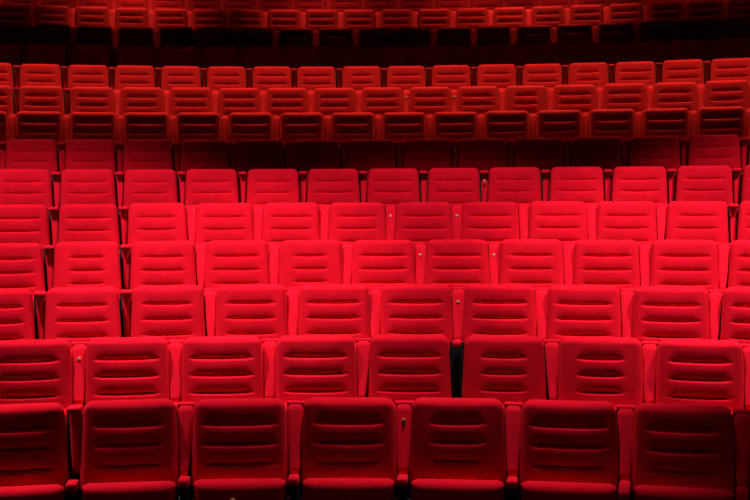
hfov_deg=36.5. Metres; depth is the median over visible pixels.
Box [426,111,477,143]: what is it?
seat
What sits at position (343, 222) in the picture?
seat
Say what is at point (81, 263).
seat
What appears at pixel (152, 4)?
seat
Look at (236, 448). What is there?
seat
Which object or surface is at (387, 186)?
seat
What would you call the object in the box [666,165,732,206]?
seat
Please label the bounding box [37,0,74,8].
seat
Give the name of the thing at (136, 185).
seat
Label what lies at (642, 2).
seat
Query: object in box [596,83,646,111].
seat
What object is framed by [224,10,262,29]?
seat
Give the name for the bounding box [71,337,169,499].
seat
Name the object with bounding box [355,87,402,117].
seat
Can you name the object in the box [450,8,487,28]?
seat
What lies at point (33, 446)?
seat
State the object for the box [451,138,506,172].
seat
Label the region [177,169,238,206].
seat
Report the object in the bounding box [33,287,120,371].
seat
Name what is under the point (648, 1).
seat
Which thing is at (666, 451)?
seat
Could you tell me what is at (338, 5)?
seat
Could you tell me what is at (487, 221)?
seat
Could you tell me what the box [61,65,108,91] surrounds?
seat
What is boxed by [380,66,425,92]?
seat
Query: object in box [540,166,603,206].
seat
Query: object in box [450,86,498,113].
seat
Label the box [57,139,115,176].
seat
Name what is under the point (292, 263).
seat
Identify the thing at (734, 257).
seat
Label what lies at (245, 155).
seat
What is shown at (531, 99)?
seat
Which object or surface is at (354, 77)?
seat
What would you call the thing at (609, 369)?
seat
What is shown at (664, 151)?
seat
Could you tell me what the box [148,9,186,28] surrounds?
seat
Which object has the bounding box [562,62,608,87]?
seat
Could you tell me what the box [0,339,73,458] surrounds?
seat
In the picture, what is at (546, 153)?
seat
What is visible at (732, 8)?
seat
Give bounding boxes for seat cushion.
[0,484,63,499]
[81,481,175,499]
[193,478,285,499]
[302,478,394,499]
[411,479,503,499]
[521,481,616,499]
[634,485,732,499]
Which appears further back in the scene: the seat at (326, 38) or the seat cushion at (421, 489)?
the seat at (326, 38)
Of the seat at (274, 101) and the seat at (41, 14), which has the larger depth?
the seat at (41, 14)
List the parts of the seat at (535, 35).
divider panel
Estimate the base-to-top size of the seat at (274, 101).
0.949 m
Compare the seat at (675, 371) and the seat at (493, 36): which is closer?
the seat at (675, 371)
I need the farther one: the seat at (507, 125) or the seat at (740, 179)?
the seat at (507, 125)
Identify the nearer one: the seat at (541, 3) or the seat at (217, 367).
the seat at (217, 367)
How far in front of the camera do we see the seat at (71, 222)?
9.27 m
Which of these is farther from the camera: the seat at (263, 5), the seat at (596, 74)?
the seat at (263, 5)
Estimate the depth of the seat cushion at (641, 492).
5.47 m
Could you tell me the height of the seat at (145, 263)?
0.952 m
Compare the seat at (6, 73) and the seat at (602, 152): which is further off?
the seat at (6, 73)
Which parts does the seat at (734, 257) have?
gap plate, divider panel, backrest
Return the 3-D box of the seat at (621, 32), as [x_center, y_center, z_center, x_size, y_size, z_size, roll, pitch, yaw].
[3.254,-2.633,15.549,0.570,0.951,0.302,0,3,6]
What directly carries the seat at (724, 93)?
on the floor
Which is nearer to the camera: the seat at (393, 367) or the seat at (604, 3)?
the seat at (393, 367)
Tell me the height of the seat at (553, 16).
0.949 m
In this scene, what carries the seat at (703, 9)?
on the floor
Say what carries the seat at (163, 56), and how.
on the floor
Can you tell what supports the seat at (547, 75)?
on the floor
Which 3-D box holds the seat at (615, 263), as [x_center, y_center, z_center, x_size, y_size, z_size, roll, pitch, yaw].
[1.678,0.398,8.402,0.570,0.949,0.302,0,3,6]
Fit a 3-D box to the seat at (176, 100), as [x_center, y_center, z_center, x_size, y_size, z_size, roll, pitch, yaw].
[-2.148,-1.393,13.070,0.570,0.951,0.302,-1,3,-12]
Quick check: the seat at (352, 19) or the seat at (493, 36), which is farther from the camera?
the seat at (352, 19)
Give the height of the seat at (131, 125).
0.949 m
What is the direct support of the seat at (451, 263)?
on the floor
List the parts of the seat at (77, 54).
divider panel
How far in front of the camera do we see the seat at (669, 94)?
12.67 m
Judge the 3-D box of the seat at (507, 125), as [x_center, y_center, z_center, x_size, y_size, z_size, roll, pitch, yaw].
[1.383,-1.015,12.182,0.570,0.952,0.302,0,3,2]
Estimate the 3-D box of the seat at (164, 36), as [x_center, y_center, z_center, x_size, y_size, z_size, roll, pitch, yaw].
[-2.779,-2.614,15.752,0.570,0.952,0.302,-1,3,-13]
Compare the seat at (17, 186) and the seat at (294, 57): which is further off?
the seat at (294, 57)
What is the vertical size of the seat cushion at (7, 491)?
0.348 m
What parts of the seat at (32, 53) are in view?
divider panel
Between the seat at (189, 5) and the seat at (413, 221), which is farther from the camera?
the seat at (189, 5)
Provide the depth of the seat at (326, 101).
13.11 m
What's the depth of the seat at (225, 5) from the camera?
17.73 m
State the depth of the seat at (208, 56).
14.82 m
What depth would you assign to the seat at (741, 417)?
5.49 m
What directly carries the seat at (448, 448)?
on the floor
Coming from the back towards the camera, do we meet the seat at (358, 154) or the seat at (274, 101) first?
the seat at (274, 101)
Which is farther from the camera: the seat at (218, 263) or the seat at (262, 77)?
the seat at (262, 77)
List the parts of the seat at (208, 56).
divider panel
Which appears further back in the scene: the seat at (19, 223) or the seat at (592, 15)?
the seat at (592, 15)
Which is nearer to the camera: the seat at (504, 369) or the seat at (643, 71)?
the seat at (504, 369)
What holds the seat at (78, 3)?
on the floor
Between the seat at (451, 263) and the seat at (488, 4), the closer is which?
the seat at (451, 263)
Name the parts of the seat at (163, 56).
divider panel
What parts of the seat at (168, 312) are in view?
gap plate, divider panel, backrest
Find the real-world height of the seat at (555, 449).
0.948 m
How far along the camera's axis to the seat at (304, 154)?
11.27 m
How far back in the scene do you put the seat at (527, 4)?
17.63 m
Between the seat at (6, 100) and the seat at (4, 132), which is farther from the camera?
the seat at (6, 100)
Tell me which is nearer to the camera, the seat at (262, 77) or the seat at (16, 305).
the seat at (16, 305)
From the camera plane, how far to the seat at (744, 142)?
10.82 m
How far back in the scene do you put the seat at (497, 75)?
13.83 m
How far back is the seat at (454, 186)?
10.32 m
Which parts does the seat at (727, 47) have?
divider panel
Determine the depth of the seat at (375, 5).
17.80 m
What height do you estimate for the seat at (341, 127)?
0.948 m
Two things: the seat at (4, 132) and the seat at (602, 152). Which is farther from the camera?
the seat at (4, 132)
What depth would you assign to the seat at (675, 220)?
9.07 m
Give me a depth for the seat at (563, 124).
12.04 m
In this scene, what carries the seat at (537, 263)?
on the floor
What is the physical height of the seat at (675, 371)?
0.949 m
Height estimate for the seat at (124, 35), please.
0.949 m
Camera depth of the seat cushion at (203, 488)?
5.68 m
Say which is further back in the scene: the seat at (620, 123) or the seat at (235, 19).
the seat at (235, 19)
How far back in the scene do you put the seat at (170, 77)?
13.81 m
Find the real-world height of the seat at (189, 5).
0.951 m
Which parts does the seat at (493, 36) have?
divider panel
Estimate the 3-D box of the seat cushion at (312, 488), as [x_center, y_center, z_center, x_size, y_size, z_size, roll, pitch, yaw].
[-0.133,1.320,5.726,0.466,0.348,0.098,0,3,2]
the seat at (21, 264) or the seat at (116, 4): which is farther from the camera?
the seat at (116, 4)
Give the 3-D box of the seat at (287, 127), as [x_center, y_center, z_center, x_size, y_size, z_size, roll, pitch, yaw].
[-0.820,-1.009,12.280,0.570,0.951,0.302,-1,3,-7]
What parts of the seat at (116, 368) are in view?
divider panel, backrest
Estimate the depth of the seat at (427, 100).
13.09 m
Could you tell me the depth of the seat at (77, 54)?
14.58 m
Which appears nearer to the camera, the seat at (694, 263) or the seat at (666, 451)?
the seat at (666, 451)
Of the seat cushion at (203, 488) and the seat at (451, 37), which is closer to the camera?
the seat cushion at (203, 488)
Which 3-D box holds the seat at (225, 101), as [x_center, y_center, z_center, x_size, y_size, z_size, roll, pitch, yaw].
[-1.599,-1.396,13.126,0.570,0.947,0.302,-1,3,-10]
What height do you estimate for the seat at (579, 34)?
0.952 m
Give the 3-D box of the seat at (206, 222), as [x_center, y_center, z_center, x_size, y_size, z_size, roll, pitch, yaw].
[-1.282,0.083,9.455,0.570,0.948,0.302,-1,3,-10]
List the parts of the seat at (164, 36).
divider panel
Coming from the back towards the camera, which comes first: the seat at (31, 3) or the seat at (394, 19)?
the seat at (31, 3)
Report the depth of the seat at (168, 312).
7.53 m
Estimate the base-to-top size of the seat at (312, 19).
0.951 m
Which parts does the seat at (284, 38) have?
divider panel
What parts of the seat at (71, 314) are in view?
gap plate, divider panel, backrest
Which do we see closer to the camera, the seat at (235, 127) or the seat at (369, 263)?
the seat at (369, 263)
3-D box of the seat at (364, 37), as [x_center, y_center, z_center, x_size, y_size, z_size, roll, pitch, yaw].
[-0.030,-2.633,15.912,0.570,0.948,0.302,0,3,-4]
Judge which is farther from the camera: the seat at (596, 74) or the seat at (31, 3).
the seat at (31, 3)
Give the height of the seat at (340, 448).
0.950 m
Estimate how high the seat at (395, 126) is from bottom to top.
0.947 m
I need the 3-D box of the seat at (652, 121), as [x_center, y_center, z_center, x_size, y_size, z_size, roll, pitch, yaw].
[3.010,-1.007,11.887,0.570,0.948,0.302,0,3,8]
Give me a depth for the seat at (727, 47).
14.20 m
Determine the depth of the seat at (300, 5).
17.79 m
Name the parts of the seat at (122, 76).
divider panel, backrest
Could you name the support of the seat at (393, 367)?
on the floor
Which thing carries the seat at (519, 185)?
on the floor
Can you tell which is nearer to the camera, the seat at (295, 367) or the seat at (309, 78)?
the seat at (295, 367)
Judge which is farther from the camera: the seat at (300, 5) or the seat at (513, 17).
the seat at (300, 5)
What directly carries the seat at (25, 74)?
on the floor
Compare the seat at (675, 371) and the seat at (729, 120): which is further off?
the seat at (729, 120)
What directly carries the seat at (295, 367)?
on the floor
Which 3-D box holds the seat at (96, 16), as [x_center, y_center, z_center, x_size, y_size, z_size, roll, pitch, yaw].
[-4.098,-3.024,16.368,0.570,0.949,0.302,-1,3,-17]
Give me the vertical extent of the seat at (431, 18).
0.950 m
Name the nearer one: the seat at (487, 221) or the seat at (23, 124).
the seat at (487, 221)
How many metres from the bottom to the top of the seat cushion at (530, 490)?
0.348 m
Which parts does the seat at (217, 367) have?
divider panel, backrest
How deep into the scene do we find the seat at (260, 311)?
7.57 m
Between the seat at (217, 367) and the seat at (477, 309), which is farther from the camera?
the seat at (477, 309)
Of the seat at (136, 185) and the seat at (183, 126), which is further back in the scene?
the seat at (183, 126)
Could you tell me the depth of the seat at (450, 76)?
13.88 m
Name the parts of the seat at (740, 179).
divider panel, gap plate, backrest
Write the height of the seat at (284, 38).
0.947 m
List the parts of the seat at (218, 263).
gap plate, divider panel, backrest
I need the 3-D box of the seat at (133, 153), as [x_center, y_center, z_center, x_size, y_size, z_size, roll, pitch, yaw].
[-2.264,-0.612,11.189,0.568,0.951,0.302,-1,3,-13]
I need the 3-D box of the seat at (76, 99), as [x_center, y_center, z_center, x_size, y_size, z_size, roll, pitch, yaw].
[-3.236,-1.377,12.898,0.568,0.948,0.302,-1,3,-15]
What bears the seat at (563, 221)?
on the floor
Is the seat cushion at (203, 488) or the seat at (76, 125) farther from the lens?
the seat at (76, 125)
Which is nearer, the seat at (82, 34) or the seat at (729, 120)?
the seat at (729, 120)
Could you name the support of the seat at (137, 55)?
on the floor
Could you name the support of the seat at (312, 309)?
on the floor
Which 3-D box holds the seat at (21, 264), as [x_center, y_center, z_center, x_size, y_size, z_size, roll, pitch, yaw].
[-2.707,0.423,8.332,0.570,0.948,0.302,-1,3,-18]
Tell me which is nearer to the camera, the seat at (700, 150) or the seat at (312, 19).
the seat at (700, 150)
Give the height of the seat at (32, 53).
0.951 m
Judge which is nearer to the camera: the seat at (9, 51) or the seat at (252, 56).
the seat at (9, 51)
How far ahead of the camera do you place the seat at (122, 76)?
13.74 m
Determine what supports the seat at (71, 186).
on the floor
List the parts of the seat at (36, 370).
backrest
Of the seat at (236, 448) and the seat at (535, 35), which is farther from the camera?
the seat at (535, 35)
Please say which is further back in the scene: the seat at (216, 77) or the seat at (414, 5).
the seat at (414, 5)
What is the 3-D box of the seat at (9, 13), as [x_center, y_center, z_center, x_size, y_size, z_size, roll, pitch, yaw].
[-5.171,-3.008,16.119,0.570,0.950,0.302,-1,3,-20]
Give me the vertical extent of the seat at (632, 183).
0.948 m
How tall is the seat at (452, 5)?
0.949 m
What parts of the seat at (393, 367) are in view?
gap plate, divider panel, backrest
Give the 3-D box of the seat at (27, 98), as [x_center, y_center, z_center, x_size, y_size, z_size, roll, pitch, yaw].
[-3.775,-1.370,12.784,0.568,0.948,0.302,-1,3,-17]
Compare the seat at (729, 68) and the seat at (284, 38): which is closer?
the seat at (729, 68)
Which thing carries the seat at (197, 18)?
on the floor
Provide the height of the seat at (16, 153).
0.948 m
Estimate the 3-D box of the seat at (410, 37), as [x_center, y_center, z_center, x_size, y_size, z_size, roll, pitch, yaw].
[0.521,-2.635,15.893,0.570,0.949,0.302,0,3,-2]
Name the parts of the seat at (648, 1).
backrest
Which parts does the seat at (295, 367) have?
divider panel, backrest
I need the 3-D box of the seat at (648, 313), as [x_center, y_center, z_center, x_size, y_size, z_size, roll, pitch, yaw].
[1.883,0.709,7.371,0.570,0.949,0.302,0,3,8]
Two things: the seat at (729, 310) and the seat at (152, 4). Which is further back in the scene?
the seat at (152, 4)
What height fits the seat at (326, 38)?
0.951 m
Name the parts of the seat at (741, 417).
armrest, backrest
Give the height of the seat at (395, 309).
0.950 m
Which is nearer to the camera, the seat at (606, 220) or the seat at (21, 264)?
the seat at (21, 264)
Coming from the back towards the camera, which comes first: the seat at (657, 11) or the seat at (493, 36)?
the seat at (657, 11)
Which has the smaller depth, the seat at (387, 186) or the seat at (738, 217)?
the seat at (738, 217)
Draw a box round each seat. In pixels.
[0,0,37,6]
[0,4,30,26]
[0,42,20,70]
[0,63,13,90]
[0,85,13,113]
[0,111,8,142]
[0,139,57,182]
[0,169,52,215]
[0,204,49,262]
[0,243,44,312]
[0,288,34,339]
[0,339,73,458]
[0,403,68,499]
[7,111,63,146]
[12,86,64,119]
[13,64,61,88]
[20,43,65,68]
[29,5,70,27]
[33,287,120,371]
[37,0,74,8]
[43,241,121,306]
[49,204,119,249]
[51,169,115,208]
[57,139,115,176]
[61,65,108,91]
[62,112,116,145]
[63,87,114,113]
[65,44,109,69]
[65,399,179,499]
[70,7,109,26]
[71,25,112,49]
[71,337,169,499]
[74,0,111,8]
[108,65,154,96]
[109,8,148,30]
[109,45,153,67]
[111,0,147,10]
[112,26,153,47]
[113,87,163,115]
[115,139,172,173]
[115,169,177,208]
[116,112,169,142]
[118,203,187,254]
[120,241,196,289]
[120,285,205,359]
[148,0,183,10]
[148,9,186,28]
[153,27,193,47]
[153,46,196,70]
[154,66,200,93]
[162,87,211,116]
[168,336,264,499]
[169,112,221,144]
[172,140,229,174]
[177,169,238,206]
[177,398,289,499]
[184,0,219,10]
[186,9,224,29]
[186,203,253,249]
[194,240,269,301]
[196,46,238,70]
[200,66,246,89]
[203,284,287,357]
[211,88,259,118]
[220,0,255,11]
[221,113,272,144]
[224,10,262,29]
[228,139,284,176]
[238,46,281,71]
[238,169,299,210]
[246,66,291,92]
[253,202,320,259]
[255,0,290,11]
[259,88,307,117]
[262,10,300,32]
[262,335,357,440]
[268,240,342,299]
[272,112,324,144]
[273,28,312,48]
[280,46,323,71]
[284,139,340,173]
[286,284,370,351]
[286,397,398,499]
[290,0,325,11]
[291,67,335,89]
[298,169,359,206]
[300,10,337,30]
[307,88,355,114]
[313,28,352,49]
[319,202,386,249]
[323,112,374,149]
[325,0,360,13]
[336,66,380,90]
[337,10,375,29]
[340,139,395,174]
[341,240,415,292]
[352,28,391,50]
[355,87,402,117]
[356,335,451,421]
[359,168,419,205]
[361,0,395,11]
[369,284,452,353]
[374,112,426,144]
[375,9,412,29]
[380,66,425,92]
[385,202,452,252]
[392,27,431,50]
[395,139,451,173]
[395,397,506,499]
[396,0,430,13]
[402,87,450,115]
[412,9,450,28]
[414,239,489,289]
[419,168,480,204]
[425,65,470,88]
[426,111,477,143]
[431,0,465,10]
[431,27,470,50]
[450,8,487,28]
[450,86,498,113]
[450,336,546,409]
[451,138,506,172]
[451,202,519,243]
[451,284,536,341]
[466,0,501,9]
[470,64,515,87]
[471,26,510,47]
[477,110,529,143]
[479,167,541,206]
[488,7,525,27]
[488,239,563,289]
[498,85,546,113]
[502,0,537,8]
[504,399,618,499]
[506,137,563,172]
[511,25,551,45]
[516,64,561,89]
[518,201,587,245]
[526,6,564,26]
[529,110,581,142]
[535,285,621,342]
[537,0,573,7]
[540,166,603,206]
[544,337,643,408]
[547,84,596,114]
[551,23,591,47]
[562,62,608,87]
[562,240,639,291]
[563,136,621,171]
[564,5,602,27]
[574,0,609,6]
[581,109,635,141]
[586,201,656,245]
[591,22,632,43]
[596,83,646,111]
[603,3,642,24]
[603,166,667,205]
[608,61,655,85]
[610,0,646,4]
[616,403,735,499]
[620,286,709,344]
[621,136,680,171]
[635,108,689,140]
[639,240,719,291]
[641,339,749,412]
[642,2,682,22]
[646,82,697,109]
[647,0,684,4]
[655,59,703,84]
[656,201,728,242]
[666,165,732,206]
[680,134,740,170]
[682,0,722,20]
[689,106,749,139]
[697,80,749,109]
[703,58,749,83]
[708,287,749,343]
[710,36,749,61]
[717,240,749,291]
[723,0,749,19]
[727,201,749,242]
[732,165,749,206]
[732,409,749,499]
[740,137,749,170]
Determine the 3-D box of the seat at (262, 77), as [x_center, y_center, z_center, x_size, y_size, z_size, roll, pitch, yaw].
[-1.297,-1.779,13.966,0.568,0.950,0.302,-1,3,-8]
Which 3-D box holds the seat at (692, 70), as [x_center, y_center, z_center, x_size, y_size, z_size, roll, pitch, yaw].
[3.623,-1.780,13.493,0.568,0.950,0.302,0,3,10]
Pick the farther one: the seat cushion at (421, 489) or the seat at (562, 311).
the seat at (562, 311)
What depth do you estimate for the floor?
6.72 m
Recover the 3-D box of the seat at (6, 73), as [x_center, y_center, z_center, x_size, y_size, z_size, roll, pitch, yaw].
[-4.559,-1.739,13.439,0.570,0.952,0.302,-1,3,-20]
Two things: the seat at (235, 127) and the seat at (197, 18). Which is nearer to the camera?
the seat at (235, 127)
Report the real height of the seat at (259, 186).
0.949 m
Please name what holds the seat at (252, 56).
on the floor
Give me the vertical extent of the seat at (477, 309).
0.952 m
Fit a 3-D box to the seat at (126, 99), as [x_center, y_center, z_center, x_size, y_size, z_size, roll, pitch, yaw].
[-2.695,-1.385,12.996,0.570,0.949,0.302,-1,3,-14]
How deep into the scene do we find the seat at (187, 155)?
11.21 m
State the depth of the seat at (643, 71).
13.57 m
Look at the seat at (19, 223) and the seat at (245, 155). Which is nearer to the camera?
the seat at (19, 223)
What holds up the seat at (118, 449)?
on the floor
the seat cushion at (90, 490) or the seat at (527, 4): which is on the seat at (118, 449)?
the seat cushion at (90, 490)
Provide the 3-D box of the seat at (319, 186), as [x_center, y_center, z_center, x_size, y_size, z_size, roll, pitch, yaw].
[-0.413,-0.270,10.417,0.568,0.948,0.302,0,3,-5]
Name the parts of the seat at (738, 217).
gap plate, divider panel, backrest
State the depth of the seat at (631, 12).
16.27 m
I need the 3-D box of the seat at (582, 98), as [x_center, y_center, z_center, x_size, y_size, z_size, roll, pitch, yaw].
[2.247,-1.407,12.952,0.570,0.949,0.302,0,3,5]
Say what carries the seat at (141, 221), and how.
on the floor
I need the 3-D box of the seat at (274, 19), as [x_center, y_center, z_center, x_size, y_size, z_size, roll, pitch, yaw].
[-1.366,-3.055,16.714,0.570,0.951,0.302,-1,3,-8]
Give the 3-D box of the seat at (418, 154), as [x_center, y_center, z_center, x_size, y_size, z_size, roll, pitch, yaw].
[0.487,-0.631,11.300,0.568,0.951,0.302,0,3,-1]
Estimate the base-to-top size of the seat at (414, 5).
0.950 m
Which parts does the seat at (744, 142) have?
divider panel, backrest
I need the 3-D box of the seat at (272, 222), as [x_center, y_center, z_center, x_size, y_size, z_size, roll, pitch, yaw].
[-0.731,0.079,9.487,0.570,0.949,0.302,-1,3,-7]
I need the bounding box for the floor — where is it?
[66,485,633,499]
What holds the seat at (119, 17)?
on the floor

